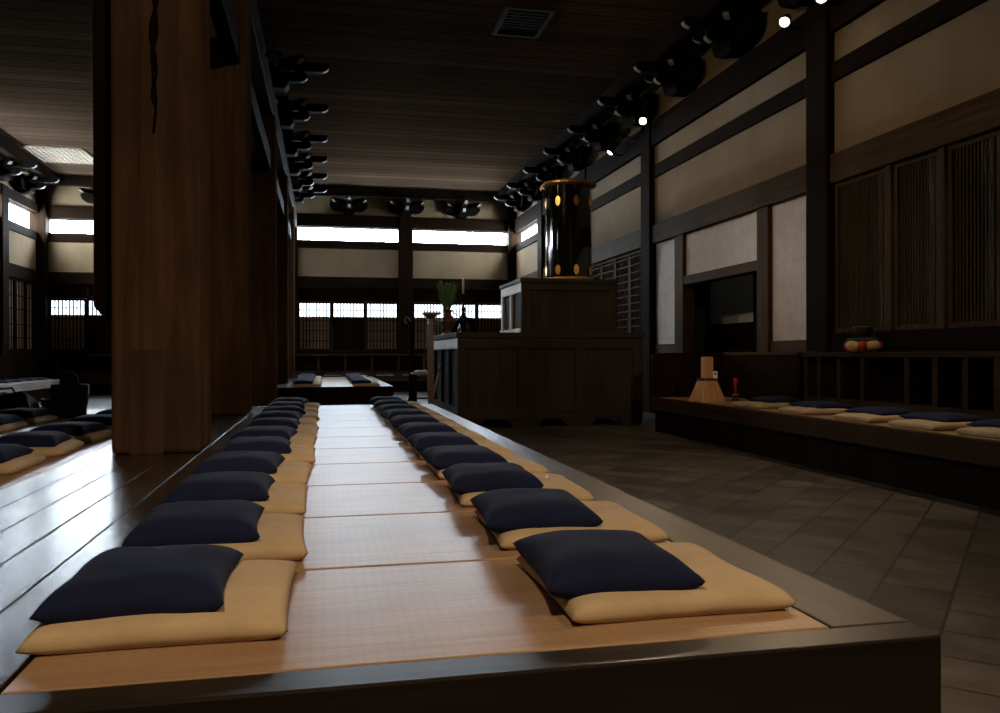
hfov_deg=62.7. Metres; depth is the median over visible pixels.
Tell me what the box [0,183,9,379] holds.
wall column
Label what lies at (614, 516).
floor mat
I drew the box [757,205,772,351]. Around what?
wall column
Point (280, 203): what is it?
wall
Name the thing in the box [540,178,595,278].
shrine
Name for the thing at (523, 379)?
altar table
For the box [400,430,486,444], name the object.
floor mat
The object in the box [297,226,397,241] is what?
slatted panel
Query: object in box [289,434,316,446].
floor mat
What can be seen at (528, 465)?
floor mat
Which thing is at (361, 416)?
mat
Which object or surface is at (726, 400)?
mat
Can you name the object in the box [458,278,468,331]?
candlestick
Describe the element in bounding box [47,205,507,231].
trim
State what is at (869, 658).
platform
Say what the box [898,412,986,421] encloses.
square cushion
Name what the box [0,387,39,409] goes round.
bundle
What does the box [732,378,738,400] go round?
candle
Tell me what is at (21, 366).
baseboard
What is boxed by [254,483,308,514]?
floor mat
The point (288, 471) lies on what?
floor mat
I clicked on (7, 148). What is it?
trim
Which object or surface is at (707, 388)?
wooden block
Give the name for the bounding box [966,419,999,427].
square cushion
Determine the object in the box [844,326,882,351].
bowl
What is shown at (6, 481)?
mat
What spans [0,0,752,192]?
ceiling
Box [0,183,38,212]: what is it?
trim
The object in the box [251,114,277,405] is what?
wooden column
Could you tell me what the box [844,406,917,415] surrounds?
square cushion
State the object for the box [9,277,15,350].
slatted panel
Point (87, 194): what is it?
bracket
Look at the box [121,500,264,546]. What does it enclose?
square cushion
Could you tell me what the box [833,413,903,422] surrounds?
floor mat
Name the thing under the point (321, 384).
mat
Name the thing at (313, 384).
floor mat
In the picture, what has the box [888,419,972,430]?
floor mat
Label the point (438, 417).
floor mat
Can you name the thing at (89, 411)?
mat
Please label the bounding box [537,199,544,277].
wall column
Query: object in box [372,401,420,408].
floor mat
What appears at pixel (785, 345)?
trim
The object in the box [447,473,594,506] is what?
floor mat
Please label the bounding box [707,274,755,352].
door
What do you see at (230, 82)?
wooden column
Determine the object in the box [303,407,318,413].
floor mat
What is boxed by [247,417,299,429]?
square cushion
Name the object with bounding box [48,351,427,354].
trim
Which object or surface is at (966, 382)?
railing
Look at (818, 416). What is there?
mat
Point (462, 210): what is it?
bracket
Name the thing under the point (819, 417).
mat
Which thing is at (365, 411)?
mat
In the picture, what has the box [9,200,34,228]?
slatted panel
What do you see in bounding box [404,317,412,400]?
post
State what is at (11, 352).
trim
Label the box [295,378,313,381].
square cushion
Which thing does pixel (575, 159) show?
bracket
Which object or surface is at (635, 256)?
slatted panel
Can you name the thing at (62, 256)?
wall
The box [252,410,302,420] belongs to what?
square cushion
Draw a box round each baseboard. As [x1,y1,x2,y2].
[0,355,39,379]
[48,355,55,377]
[647,354,803,413]
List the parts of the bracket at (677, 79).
diagonal arm, projecting arm, projecting arm, diagonal arm, wall arm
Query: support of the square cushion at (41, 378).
on the floor mat
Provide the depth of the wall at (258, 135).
12.49 m
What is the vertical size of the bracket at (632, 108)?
0.518 m
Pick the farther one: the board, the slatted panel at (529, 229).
the slatted panel at (529, 229)
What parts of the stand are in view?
post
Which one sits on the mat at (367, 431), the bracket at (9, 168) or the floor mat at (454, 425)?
the floor mat at (454, 425)
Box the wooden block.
[689,357,725,402]
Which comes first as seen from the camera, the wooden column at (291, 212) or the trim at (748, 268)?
the trim at (748, 268)
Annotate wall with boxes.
[0,155,35,269]
[48,186,506,279]
[517,0,999,277]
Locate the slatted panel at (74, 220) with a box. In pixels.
[49,218,92,233]
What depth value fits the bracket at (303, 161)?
21.82 m
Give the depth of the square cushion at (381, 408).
8.75 m
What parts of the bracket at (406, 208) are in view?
diagonal arm, wall arm, projecting arm, projecting arm, diagonal arm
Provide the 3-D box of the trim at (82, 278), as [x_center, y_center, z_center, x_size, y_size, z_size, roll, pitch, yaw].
[-7.104,-2.531,27.891,15.600,0.390,0.270,0,0,-12]
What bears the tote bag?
on the mat
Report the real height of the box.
0.985 m
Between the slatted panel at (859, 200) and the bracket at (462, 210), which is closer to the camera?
the slatted panel at (859, 200)
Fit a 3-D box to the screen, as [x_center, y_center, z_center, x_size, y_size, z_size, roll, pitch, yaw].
[3.365,0.288,12.037,1.520,0.710,2.190,0,0,-12]
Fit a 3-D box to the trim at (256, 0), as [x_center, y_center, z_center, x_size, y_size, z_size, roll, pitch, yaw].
[-3.811,-5.514,12.314,0.200,0.300,31.700,0,0,-12]
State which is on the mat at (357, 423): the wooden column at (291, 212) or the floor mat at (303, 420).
the floor mat at (303, 420)
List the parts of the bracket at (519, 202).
projecting arm, projecting arm, diagonal arm, wall arm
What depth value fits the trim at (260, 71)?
13.29 m
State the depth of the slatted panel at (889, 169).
9.89 m
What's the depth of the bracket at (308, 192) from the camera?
25.89 m
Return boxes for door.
[695,283,706,352]
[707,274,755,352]
[756,274,756,351]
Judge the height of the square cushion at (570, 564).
0.102 m
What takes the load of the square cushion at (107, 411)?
on the floor mat
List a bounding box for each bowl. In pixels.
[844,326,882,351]
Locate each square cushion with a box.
[0,380,15,382]
[0,408,53,417]
[0,414,22,424]
[0,431,71,446]
[0,444,33,462]
[6,379,27,381]
[18,378,39,380]
[29,544,243,623]
[30,421,107,435]
[31,377,48,379]
[69,414,111,425]
[96,408,111,413]
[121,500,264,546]
[162,471,275,502]
[192,451,285,474]
[222,436,291,453]
[230,426,297,439]
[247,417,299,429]
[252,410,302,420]
[262,405,305,414]
[268,401,304,408]
[272,397,308,404]
[292,380,312,383]
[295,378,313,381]
[351,379,370,383]
[369,396,401,404]
[374,399,407,407]
[375,403,417,412]
[377,373,392,374]
[380,408,429,419]
[389,414,439,428]
[396,422,456,438]
[406,432,477,451]
[419,445,507,469]
[441,462,543,494]
[470,488,603,532]
[513,529,705,598]
[747,396,801,402]
[789,401,854,408]
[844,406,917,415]
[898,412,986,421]
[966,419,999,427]
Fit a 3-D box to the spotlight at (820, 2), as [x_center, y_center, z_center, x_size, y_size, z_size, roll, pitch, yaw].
[4.253,-4.711,10.729,0.370,0.252,0.203,0,0,-35]
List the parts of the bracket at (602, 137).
projecting arm, projecting arm, diagonal arm, wall arm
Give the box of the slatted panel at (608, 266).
[602,258,619,332]
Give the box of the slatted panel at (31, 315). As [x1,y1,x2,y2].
[22,281,35,350]
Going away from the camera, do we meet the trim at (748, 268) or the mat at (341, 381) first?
the trim at (748, 268)
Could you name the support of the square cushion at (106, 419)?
on the floor mat
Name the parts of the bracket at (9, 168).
diagonal arm, projecting arm, projecting arm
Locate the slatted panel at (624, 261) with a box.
[615,253,634,332]
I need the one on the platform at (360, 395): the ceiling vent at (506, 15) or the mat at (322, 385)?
the mat at (322, 385)
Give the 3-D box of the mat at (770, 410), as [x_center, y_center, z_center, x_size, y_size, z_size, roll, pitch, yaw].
[3.678,0.675,10.167,1.106,0.054,0.846,0,0,-12]
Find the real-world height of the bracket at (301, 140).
0.518 m
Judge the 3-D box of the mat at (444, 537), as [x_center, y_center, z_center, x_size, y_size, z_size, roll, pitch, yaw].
[-0.359,0.701,3.093,1.874,0.054,0.838,0,0,-12]
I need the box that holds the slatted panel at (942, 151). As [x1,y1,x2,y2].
[938,146,947,327]
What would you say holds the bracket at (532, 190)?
on the wall column at (540, 219)
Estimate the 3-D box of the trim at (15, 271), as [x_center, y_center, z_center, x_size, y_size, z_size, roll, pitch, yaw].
[-11.462,-2.480,10.682,0.270,0.390,31.700,0,0,-12]
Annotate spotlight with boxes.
[606,144,622,155]
[619,127,636,138]
[638,117,654,127]
[778,14,801,29]
[815,0,839,5]
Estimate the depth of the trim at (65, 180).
27.70 m
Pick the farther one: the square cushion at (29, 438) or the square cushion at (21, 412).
the square cushion at (21, 412)
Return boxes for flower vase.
[436,281,458,334]
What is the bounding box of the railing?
[802,351,999,418]
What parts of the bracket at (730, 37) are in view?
diagonal arm, projecting arm, projecting arm, diagonal arm, wall arm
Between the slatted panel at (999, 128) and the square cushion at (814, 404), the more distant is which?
the square cushion at (814, 404)
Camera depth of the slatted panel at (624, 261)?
18.82 m
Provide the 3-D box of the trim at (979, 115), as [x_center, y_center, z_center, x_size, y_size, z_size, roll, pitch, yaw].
[3.920,-2.518,13.975,0.270,0.390,31.700,0,0,-12]
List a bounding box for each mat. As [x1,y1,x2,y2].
[0,421,27,431]
[0,426,37,434]
[0,435,111,442]
[0,454,46,474]
[0,473,40,490]
[1,559,828,694]
[18,455,83,472]
[22,415,57,424]
[25,419,70,426]
[29,440,84,456]
[62,442,111,455]
[70,430,111,443]
[87,409,105,413]
[191,513,307,560]
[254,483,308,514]
[269,461,312,484]
[281,445,315,463]
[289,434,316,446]
[293,383,321,386]
[293,511,669,570]
[296,424,318,434]
[299,417,317,425]
[302,411,319,420]
[302,482,593,517]
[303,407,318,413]
[304,402,319,408]
[306,461,446,485]
[311,447,424,464]
[313,436,410,448]
[315,427,399,437]
[316,420,391,427]
[318,405,373,409]
[318,409,378,414]
[318,414,383,420]
[321,381,349,382]
[321,384,351,384]
[321,385,380,386]
[322,380,347,381]
[353,382,379,385]
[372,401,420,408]
[377,405,429,412]
[379,409,441,415]
[384,415,454,425]
[392,421,467,434]
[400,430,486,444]
[410,440,513,459]
[426,454,547,479]
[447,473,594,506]
[474,501,669,549]
[660,397,743,399]
[684,399,747,403]
[709,403,739,407]
[732,401,790,408]
[740,407,779,411]
[778,406,847,414]
[778,412,832,417]
[819,417,887,423]
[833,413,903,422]
[873,424,955,431]
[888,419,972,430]
[936,432,999,440]
[956,427,999,438]
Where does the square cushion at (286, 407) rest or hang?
on the floor mat at (308, 414)
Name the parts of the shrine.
corner post, door, corner post, door, cornice, corner post, door, corner post, door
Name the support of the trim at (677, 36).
attached to the ceiling
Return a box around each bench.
[0,379,59,401]
[49,375,427,394]
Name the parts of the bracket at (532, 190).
projecting arm, projecting arm, diagonal arm, wall arm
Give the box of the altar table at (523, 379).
[434,332,644,427]
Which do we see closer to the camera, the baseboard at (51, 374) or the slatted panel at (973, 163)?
the slatted panel at (973, 163)
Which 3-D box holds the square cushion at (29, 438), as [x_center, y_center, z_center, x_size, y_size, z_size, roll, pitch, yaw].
[-3.270,0.577,5.723,0.425,0.102,0.530,0,0,-17]
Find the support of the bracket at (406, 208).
on the wall column at (405, 224)
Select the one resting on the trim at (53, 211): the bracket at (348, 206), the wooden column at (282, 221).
the bracket at (348, 206)
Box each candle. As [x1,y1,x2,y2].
[462,278,463,293]
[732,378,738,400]
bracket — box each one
[0,158,36,180]
[14,174,59,194]
[79,184,92,203]
[269,52,328,92]
[276,95,327,128]
[282,129,327,156]
[287,152,326,175]
[290,170,326,191]
[293,185,326,203]
[330,194,367,214]
[387,196,424,216]
[444,198,480,218]
[494,193,528,211]
[507,181,543,201]
[523,165,564,181]
[543,145,589,170]
[567,122,618,150]
[597,92,656,126]
[633,56,701,96]
[681,8,762,58]
[777,0,815,8]
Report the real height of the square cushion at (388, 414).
0.099 m
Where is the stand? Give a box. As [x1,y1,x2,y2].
[422,312,438,404]
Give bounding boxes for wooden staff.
[434,366,440,395]
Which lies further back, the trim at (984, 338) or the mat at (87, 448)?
the trim at (984, 338)
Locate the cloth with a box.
[414,370,427,372]
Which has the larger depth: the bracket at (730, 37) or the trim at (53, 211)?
the trim at (53, 211)
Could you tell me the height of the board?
4.127 m
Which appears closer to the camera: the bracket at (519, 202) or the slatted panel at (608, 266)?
the slatted panel at (608, 266)
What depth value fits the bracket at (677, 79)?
14.97 m
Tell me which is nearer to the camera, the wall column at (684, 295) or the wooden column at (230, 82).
the wooden column at (230, 82)
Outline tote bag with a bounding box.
[50,371,89,417]
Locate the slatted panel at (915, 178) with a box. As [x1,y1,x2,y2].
[894,149,937,329]
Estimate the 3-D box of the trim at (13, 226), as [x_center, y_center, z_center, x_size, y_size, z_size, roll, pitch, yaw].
[-11.474,-3.775,10.676,0.250,0.260,31.700,0,0,-12]
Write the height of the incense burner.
0.232 m
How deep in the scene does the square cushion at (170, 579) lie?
1.99 m
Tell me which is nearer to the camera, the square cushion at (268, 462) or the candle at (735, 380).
the square cushion at (268, 462)
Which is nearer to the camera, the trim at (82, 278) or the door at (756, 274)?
the door at (756, 274)
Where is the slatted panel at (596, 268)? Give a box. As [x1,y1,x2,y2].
[592,262,601,278]
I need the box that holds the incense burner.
[458,324,469,331]
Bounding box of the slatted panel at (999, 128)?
[999,128,999,325]
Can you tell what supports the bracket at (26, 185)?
on the trim at (14, 196)
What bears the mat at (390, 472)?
on the platform at (869, 658)
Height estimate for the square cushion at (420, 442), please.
0.102 m
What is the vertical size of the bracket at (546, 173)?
0.518 m
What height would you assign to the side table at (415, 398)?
0.780 m
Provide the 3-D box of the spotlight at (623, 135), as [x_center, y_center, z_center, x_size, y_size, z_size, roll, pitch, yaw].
[2.757,-4.807,17.697,0.369,0.227,0.224,0,0,13]
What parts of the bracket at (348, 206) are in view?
diagonal arm, wall arm, projecting arm, diagonal arm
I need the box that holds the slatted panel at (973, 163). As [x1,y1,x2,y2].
[948,129,998,327]
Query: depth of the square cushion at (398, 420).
7.06 m
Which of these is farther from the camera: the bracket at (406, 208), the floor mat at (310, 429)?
the bracket at (406, 208)
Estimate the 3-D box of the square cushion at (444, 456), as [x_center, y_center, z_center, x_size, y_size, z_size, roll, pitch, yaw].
[-0.220,0.575,4.761,0.425,0.099,0.530,0,0,-14]
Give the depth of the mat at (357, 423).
8.02 m
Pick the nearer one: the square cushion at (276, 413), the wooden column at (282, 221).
the square cushion at (276, 413)
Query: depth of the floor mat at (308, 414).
8.45 m
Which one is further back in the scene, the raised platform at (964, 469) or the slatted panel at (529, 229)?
the slatted panel at (529, 229)
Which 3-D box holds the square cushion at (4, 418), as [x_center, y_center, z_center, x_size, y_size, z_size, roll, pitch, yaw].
[-4.666,0.575,7.470,0.425,0.102,0.530,0,0,-12]
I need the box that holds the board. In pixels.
[93,0,110,324]
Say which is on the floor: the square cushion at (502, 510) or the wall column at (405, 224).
the wall column at (405, 224)
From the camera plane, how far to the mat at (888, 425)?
7.47 m
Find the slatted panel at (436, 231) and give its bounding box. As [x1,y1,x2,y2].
[413,229,506,244]
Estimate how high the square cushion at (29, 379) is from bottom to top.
0.089 m
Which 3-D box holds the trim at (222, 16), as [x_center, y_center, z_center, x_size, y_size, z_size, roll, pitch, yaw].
[-2.682,-3.444,7.733,0.160,0.300,3.020,0,0,-12]
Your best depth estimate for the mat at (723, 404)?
11.07 m
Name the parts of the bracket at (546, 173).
projecting arm, projecting arm, diagonal arm, wall arm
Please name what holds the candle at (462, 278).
on the candlestick at (463, 319)
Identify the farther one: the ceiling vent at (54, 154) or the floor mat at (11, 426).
the ceiling vent at (54, 154)
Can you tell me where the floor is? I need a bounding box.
[37,391,999,712]
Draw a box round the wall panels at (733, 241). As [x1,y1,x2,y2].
[656,194,805,343]
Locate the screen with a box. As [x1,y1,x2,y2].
[652,352,801,399]
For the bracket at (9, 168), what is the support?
on the trim at (14, 196)
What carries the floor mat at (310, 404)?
on the mat at (353, 407)
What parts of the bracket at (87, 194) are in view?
diagonal arm, wall arm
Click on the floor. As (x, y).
(932, 563)
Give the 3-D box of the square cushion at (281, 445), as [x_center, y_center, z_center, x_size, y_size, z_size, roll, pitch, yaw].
[-1.565,0.575,5.311,0.425,0.102,0.530,0,0,-15]
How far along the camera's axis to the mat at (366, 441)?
6.37 m
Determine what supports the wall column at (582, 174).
on the floor
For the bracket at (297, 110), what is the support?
on the trim at (260, 71)
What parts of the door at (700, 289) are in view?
paper panel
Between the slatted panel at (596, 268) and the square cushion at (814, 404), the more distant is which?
the slatted panel at (596, 268)
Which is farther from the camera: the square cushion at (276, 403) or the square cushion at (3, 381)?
the square cushion at (3, 381)
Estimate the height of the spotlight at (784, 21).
0.244 m
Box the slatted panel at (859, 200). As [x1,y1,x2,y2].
[835,167,885,332]
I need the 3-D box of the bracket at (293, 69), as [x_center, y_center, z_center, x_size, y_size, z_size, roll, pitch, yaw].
[-3.693,-5.089,14.948,1.132,0.518,1.280,0,0,-12]
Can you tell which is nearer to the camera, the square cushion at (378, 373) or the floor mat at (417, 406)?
the floor mat at (417, 406)
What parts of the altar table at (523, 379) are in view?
rail, rail, rail, rail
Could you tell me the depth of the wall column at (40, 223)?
25.96 m
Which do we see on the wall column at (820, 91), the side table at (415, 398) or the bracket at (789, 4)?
the bracket at (789, 4)
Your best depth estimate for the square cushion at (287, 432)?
5.94 m
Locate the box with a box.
[499,278,618,332]
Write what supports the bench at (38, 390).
on the floor
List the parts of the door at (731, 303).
paper panel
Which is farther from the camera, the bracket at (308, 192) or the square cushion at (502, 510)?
the bracket at (308, 192)
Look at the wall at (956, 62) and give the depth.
11.97 m
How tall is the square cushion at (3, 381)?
0.089 m
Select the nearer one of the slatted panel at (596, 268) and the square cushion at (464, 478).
the square cushion at (464, 478)
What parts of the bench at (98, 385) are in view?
rail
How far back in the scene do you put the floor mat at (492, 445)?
5.49 m
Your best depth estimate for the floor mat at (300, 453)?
5.12 m
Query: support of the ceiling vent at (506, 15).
in the ceiling
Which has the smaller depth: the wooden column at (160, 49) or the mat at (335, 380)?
the wooden column at (160, 49)
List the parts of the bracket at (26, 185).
wall arm, diagonal arm, projecting arm, projecting arm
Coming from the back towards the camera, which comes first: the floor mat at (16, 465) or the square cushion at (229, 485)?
the floor mat at (16, 465)
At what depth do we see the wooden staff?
15.13 m
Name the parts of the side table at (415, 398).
leg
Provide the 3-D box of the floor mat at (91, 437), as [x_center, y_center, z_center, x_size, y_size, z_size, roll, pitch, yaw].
[-3.469,0.636,6.560,0.590,0.069,0.620,0,0,-9]
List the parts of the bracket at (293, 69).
wall arm, diagonal arm, projecting arm, projecting arm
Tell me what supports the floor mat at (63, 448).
on the mat at (87, 448)
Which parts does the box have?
rail, rail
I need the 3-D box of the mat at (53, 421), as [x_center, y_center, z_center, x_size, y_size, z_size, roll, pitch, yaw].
[-4.380,0.696,8.329,1.874,0.054,0.838,0,0,-12]
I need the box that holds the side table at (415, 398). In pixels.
[411,372,427,401]
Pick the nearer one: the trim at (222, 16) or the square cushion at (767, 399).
the trim at (222, 16)
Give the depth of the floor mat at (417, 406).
9.60 m
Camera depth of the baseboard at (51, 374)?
26.18 m
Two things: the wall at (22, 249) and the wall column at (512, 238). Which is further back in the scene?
the wall column at (512, 238)
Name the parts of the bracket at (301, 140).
wall arm, diagonal arm, projecting arm, projecting arm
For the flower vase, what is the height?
1.092 m
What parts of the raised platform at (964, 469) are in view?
rail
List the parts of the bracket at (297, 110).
wall arm, diagonal arm, projecting arm, projecting arm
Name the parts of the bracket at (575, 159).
projecting arm, projecting arm, diagonal arm, wall arm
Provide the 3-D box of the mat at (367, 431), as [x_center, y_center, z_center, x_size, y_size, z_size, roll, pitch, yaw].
[-1.251,0.692,7.257,1.874,0.054,0.838,0,0,-12]
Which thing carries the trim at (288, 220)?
attached to the wooden column at (282, 221)
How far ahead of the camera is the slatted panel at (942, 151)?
9.03 m
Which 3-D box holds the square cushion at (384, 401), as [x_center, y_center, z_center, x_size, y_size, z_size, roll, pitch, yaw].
[-1.290,0.563,9.757,0.425,0.101,0.530,0,0,-9]
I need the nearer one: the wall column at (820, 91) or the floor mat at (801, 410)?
the floor mat at (801, 410)
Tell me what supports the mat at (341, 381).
on the platform at (360, 395)
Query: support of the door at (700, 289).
in the wall
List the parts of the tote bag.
handle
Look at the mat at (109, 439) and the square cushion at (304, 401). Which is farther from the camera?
the square cushion at (304, 401)
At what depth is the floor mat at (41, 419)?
8.20 m
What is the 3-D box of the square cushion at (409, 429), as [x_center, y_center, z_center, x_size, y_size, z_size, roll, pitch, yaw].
[-0.578,0.570,6.433,0.425,0.101,0.530,0,0,-13]
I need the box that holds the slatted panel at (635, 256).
[630,249,640,332]
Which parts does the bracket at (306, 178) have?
wall arm, diagonal arm, projecting arm, projecting arm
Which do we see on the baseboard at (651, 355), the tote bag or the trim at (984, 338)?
the trim at (984, 338)
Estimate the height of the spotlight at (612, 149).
0.261 m
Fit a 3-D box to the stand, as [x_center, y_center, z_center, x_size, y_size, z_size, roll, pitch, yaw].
[-1.238,0.198,14.666,0.389,1.975,0.389,0,0,26]
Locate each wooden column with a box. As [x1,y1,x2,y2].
[110,0,210,454]
[210,0,251,415]
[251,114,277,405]
[277,174,288,383]
[288,207,294,377]
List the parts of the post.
post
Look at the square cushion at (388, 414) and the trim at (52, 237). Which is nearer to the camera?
the square cushion at (388, 414)
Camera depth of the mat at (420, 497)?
3.83 m
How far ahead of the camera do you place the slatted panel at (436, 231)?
29.09 m
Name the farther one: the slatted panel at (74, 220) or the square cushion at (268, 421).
the slatted panel at (74, 220)
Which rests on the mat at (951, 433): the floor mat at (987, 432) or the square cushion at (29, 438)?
the floor mat at (987, 432)
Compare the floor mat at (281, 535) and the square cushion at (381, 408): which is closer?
the floor mat at (281, 535)
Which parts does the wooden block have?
handle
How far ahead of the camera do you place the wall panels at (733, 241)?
13.24 m
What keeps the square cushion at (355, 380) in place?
on the floor mat at (371, 383)
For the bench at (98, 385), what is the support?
on the floor
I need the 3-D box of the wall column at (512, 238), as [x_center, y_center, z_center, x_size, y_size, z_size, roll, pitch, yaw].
[0.507,-2.285,29.414,0.480,6.860,0.480,0,0,-12]
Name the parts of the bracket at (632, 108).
projecting arm, projecting arm, diagonal arm, wall arm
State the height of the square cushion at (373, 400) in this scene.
0.102 m
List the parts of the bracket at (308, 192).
wall arm, diagonal arm, projecting arm, projecting arm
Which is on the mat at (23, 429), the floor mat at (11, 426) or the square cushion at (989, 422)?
the floor mat at (11, 426)
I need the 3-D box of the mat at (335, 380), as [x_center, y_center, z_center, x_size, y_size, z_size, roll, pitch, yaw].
[-4.259,0.663,21.307,1.874,0.054,0.856,0,0,-12]
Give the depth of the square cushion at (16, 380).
20.88 m
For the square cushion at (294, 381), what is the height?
0.102 m
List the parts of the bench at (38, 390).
rail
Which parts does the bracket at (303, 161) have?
wall arm, diagonal arm, projecting arm, projecting arm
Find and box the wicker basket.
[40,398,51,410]
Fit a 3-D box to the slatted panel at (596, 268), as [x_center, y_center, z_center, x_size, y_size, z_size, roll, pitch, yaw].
[2.480,-1.267,20.752,0.154,2.140,0.951,0,0,-12]
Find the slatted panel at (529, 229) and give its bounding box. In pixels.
[517,221,536,241]
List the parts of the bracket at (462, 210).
diagonal arm, wall arm, projecting arm, projecting arm, diagonal arm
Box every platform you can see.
[0,404,940,712]
[277,377,393,404]
[651,397,999,510]
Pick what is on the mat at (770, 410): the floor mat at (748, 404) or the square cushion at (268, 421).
the floor mat at (748, 404)
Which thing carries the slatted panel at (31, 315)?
on the trim at (11, 352)
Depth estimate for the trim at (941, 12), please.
11.68 m
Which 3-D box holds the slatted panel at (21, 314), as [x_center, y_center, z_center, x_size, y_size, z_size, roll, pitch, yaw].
[-14.463,-1.244,24.666,0.150,2.140,0.868,0,0,-12]
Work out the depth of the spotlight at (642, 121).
16.65 m
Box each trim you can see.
[0,135,57,183]
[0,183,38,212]
[0,260,37,282]
[0,350,37,354]
[9,220,36,239]
[30,173,519,202]
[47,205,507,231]
[48,233,507,252]
[48,272,507,290]
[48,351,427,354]
[210,0,239,62]
[251,0,296,226]
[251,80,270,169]
[256,0,287,162]
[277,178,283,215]
[288,220,290,240]
[498,0,736,200]
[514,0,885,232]
[515,0,987,251]
[515,88,999,279]
[655,340,805,353]
[683,260,756,284]
[832,326,999,351]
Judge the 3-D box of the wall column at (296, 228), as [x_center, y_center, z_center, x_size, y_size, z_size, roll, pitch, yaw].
[-7.131,-1.856,27.881,0.500,6.040,0.360,0,0,-12]
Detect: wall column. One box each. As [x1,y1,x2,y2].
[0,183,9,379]
[31,186,49,377]
[295,227,297,353]
[398,216,412,353]
[506,206,521,282]
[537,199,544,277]
[579,168,585,178]
[641,121,655,412]
[674,234,694,352]
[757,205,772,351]
[806,3,834,351]
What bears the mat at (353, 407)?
on the platform at (869, 658)
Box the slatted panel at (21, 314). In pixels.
[12,278,26,350]
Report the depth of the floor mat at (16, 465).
4.83 m
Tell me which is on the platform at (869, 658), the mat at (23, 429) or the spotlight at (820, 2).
the mat at (23, 429)
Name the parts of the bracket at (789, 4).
wall arm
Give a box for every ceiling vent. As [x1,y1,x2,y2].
[22,145,92,163]
[492,4,556,38]
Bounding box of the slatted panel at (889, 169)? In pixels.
[885,164,893,330]
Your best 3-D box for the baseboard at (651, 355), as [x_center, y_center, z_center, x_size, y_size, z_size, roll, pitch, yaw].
[3.911,0.568,13.980,0.300,1.219,31.700,0,0,-12]
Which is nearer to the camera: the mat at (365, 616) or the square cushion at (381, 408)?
the mat at (365, 616)

